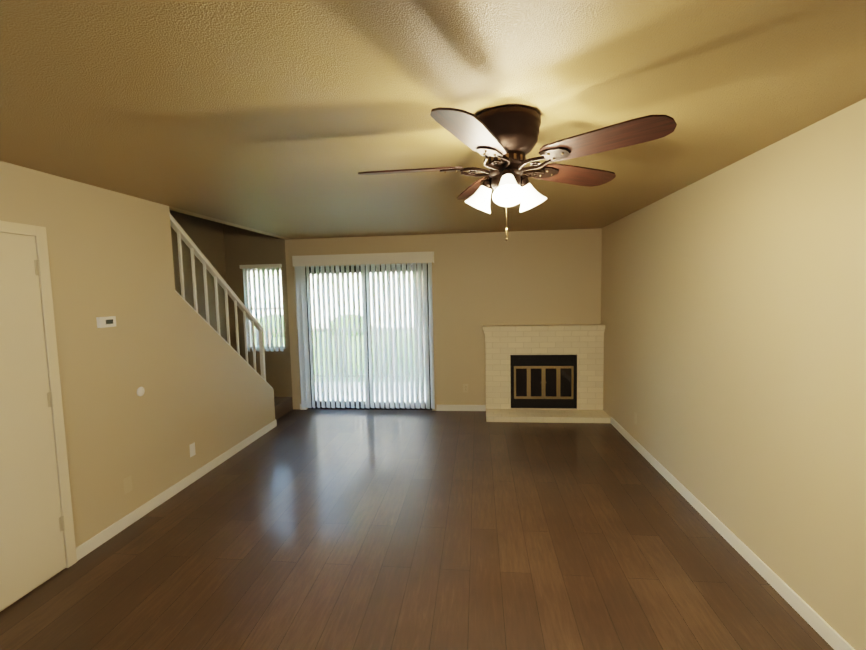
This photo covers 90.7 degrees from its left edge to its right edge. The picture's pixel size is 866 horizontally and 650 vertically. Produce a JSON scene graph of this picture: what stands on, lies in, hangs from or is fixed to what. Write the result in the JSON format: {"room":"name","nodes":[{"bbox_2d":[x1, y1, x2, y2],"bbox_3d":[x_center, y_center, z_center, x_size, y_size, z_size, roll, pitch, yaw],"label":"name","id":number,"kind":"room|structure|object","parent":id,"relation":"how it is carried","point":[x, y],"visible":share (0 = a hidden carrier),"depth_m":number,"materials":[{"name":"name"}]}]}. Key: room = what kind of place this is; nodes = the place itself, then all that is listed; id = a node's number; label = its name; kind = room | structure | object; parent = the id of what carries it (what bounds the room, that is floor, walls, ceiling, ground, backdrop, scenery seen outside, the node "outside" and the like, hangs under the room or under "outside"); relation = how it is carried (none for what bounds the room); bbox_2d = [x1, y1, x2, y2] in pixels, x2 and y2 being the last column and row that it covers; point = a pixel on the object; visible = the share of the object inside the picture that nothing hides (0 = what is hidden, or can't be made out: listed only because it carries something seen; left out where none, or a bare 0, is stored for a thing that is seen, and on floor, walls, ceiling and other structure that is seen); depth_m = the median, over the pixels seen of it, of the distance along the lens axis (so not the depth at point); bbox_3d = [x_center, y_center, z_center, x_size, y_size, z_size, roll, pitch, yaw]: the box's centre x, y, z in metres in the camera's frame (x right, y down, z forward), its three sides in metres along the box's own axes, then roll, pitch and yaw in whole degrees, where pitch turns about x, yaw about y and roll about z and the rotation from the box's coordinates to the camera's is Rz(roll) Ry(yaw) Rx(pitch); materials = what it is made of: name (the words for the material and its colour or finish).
{"room":"living room","nodes":[
{"label":"living room","id":0,"kind":"room"},
{"bbox_2d":[0,161,288,611],"bbox_3d":[-2.467,-0.924,1.931,0.110,5.000,8.248,-1,5,6],"label":"wall","id":1,"kind":"structure","parent":0,"point":[110,253],"depth_m":3.15,"materials":[{"name":"beige paint"}]},
{"bbox_2d":[0,221,76,610],"bbox_3d":[-2.322,0.501,2.211,0.080,2.110,0.880,-1,5,6],"label":"closet door","id":2,"kind":"structure","parent":1,"relation":"in","point":[37,542],"depth_m":2.47,"materials":[{"name":"beige paint"}]},
{"bbox_2d":[96,316,115,327],"bbox_3d":[-2.274,-0.021,2.980,0.026,0.073,0.130,-1,5,6],"label":"thermostat","id":3,"kind":"object","parent":1,"relation":"attached to","point":[105,322],"visible":0.98,"depth_m":2.96,"materials":[{"name":"white plastic"}]},
{"bbox_2d":[123,475,131,493],"bbox_3d":[-2.257,1.180,3.159,0.010,0.116,0.072,-1,5,6],"label":"electrical outlet","id":4,"kind":"object","parent":1,"relation":"attached to","point":[127,481],"visible":1,"depth_m":3.15,"materials":[{"name":"beige plastic"}]},
{"bbox_2d":[137,387,144,395],"bbox_3d":[-2.242,0.511,3.285,0.011,0.072,0.072,-1,5,6],"label":"cap","id":5,"kind":"object","parent":1,"relation":"attached to","point":[140,391],"visible":1,"depth_m":3.27,"materials":[{"name":"white plastic"}]},
{"bbox_2d":[76,419,276,560],"bbox_3d":[-2.155,1.360,4.099,0.032,0.085,2.750,-1,5,6],"label":"baseboard","id":6,"kind":"structure","parent":1,"relation":"attached to","point":[94,542],"depth_m":3.46,"materials":[{"name":"beige wood"}]},
{"bbox_2d":[189,442,195,456],"bbox_3d":[-2.193,1.131,3.875,0.032,0.116,0.072,-1,5,6],"label":"electrical outlet","id":7,"kind":"object","parent":1,"relation":"attached to","point":[192,449],"visible":0.52,"depth_m":3.87,"materials":[{"name":"white plastic"}]},
{"bbox_2d":[170,214,272,388],"bbox_3d":[-2.180,-0.081,4.520,0.106,1.931,1.656,-1,5,6],"label":"stair railing","id":8,"kind":"object","parent":1,"relation":"on","point":[194,248],"visible":0.6,"depth_m":4.36,"materials":[{"name":"beige wood"}]},
{"bbox_2d":[170,210,227,342],"bbox_3d":[-3.469,-0.916,2.112,0.100,5.000,8.397,-1,5,6],"label":"wall","id":9,"kind":"structure","parent":0,"point":[206,236],"depth_m":5.64,"materials":[{"name":"brown paint"}]},
{"bbox_2d":[223,224,601,410],"bbox_3d":[-0.391,-1.292,5.917,5.223,5.000,0.150,-1,5,6],"label":"wall","id":10,"kind":"structure","parent":0,"point":[540,277],"depth_m":5.83,"materials":[{"name":"beige paint"}]},
{"bbox_2d":[246,268,284,347],"bbox_3d":[-2.419,-0.238,6.213,0.576,1.156,0.060,-1,5,6],"label":"window","id":11,"kind":"structure","parent":10,"relation":"in","point":[263,308],"depth_m":6.20,"materials":[{"name":"glass"}]},
{"bbox_2d":[239,264,282,351],"bbox_3d":[-2.430,-0.239,6.112,0.600,1.240,0.058,-1,5,6],"label":"window blinds","id":12,"kind":"object","parent":11,"relation":"attached to","point":[263,266],"visible":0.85,"depth_m":6.10,"materials":[{"name":"beige"}]},
{"bbox_2d":[292,252,434,408],"bbox_3d":[-0.946,0.101,5.961,1.965,2.159,0.103,-1,5,6],"label":"vertical blinds","id":13,"kind":"object","parent":10,"relation":"attached to","point":[300,263],"visible":1,"depth_m":5.94,"materials":[{"name":"beige"}]},
{"bbox_2d":[305,264,431,409],"bbox_3d":[-0.933,0.188,6.088,1.826,2.048,0.097,-1,5,6],"label":"door","id":14,"kind":"structure","parent":10,"relation":"in","point":[374,408],"depth_m":6.10,"materials":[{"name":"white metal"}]},
{"bbox_2d":[436,405,485,410],"bbox_3d":[0.389,1.154,5.956,0.682,0.085,0.011,-1,5,6],"label":"baseboard","id":15,"kind":"structure","parent":10,"relation":"attached to","point":[439,407],"depth_m":5.95,"materials":[{"name":"beige wood"}]},
{"bbox_2d":[0,409,833,649],"bbox_3d":[-0.763,1.595,1.975,5.443,0.100,8.517,-1,5,6],"label":"floor","id":16,"kind":"structure","parent":0,"point":[334,529],"depth_m":2.70,"materials":[{"name":"brown wood"}]},
{"bbox_2d":[274,397,292,419],"bbox_3d":[-2.947,0.249,2.078,0.907,2.660,8.241,-1,5,6],"label":"stairs","id":17,"kind":"structure","parent":16,"relation":"on","point":[283,405],"depth_m":5.95,"materials":[{"name":"brown wood"}]},
{"bbox_2d":[483,324,610,422],"bbox_3d":[1.437,0.609,5.555,1.556,1.192,0.495,-1,5,6],"label":"fireplace","id":18,"kind":"object","parent":16,"relation":"on","point":[551,373],"visible":0.98,"depth_m":5.63,"materials":[{"name":"paint"}]},
{"bbox_2d":[0,0,865,238],"bbox_3d":[-0.271,-1.012,1.631,4.323,0.250,8.368,-1,5,6],"label":"ceiling","id":19,"kind":"structure","parent":0,"point":[290,119],"depth_m":1.65,"materials":[{"name":"beige paint"}]},
{"bbox_2d":[358,105,676,240],"bbox_3d":[0.280,-0.653,1.946,1.265,0.538,1.315,-1,5,6],"label":"ceiling fan","id":20,"kind":"object","parent":19,"relation":"hanging from","point":[502,140],"visible":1,"depth_m":1.79,"materials":[{"name":"brown wood"}]},
{"bbox_2d":[601,98,865,649],"bbox_3d":[1.853,0.170,1.581,0.120,2.690,8.517,-1,5,6],"label":"wall","id":21,"kind":"structure","parent":0,"point":[733,308],"depth_m":2.42,"materials":[{"name":"beige paint"}]},
{"bbox_2d":[611,417,854,649],"bbox_3d":[1.786,1.491,1.429,0.014,0.085,7.744,-1,5,6],"label":"baseboard","id":22,"kind":"structure","parent":21,"relation":"attached to","point":[821,626],"depth_m":2.53,"materials":[{"name":"beige wood"}]},
{"label":"outside","id":23,"kind":"structure","parent":0,"visible":0},
{"bbox_2d":[255,331,424,381],"bbox_3d":[1.639,0.031,20.948,32.000,0.090,29.850,-1,5,6],"label":"ground","id":24,"kind":"structure","parent":23,"point":[357,356],"depth_m":11.54,"materials":[{"name":"green plant"}]},
{"bbox_2d":[254,314,372,337],"bbox_3d":[1.519,0.086,16.898,18.119,1.355,2.590,-1,5,6],"label":"hedge","id":25,"kind":"object","parent":24,"relation":"on","point":[331,322],"depth_m":16.90,"materials":[{"name":"green plant"}]},
{"bbox_2d":[250,270,412,327],"bbox_3d":[1.465,-3.440,19.743,32.000,7.030,0.300,-1,5,6],"label":"sky","id":26,"kind":"structure","parent":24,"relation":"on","point":[335,297],"depth_m":20.39,"materials":[{"name":"white"}]},
{"bbox_2d":[254,327,424,381],"bbox_3d":[-0.742,0.566,7.980,7.260,1.040,0.070,-1,5,6],"label":"fence","id":27,"kind":"object","parent":24,"relation":"on","point":[348,348],"depth_m":8.02,"materials":[{"name":"grey metal"}]},
{"bbox_2d":[315,382,425,401],"bbox_3d":[-0.926,1.149,7.125,5.000,0.025,1.729,-1,5,6],"label":"patio","id":28,"kind":"structure","parent":24,"relation":"on","point":[364,391],"depth_m":7.26,"materials":[{"name":"grey concrete"}]},
{"bbox_2d":[417,271,423,349],"bbox_3d":[-0.234,-2.137,10.549,4.616,5.990,3.259,-1,5,6],"label":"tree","id":29,"kind":"object","parent":24,"relation":"on","point":[422,306],"depth_m":10.42,"materials":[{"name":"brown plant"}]}
]}

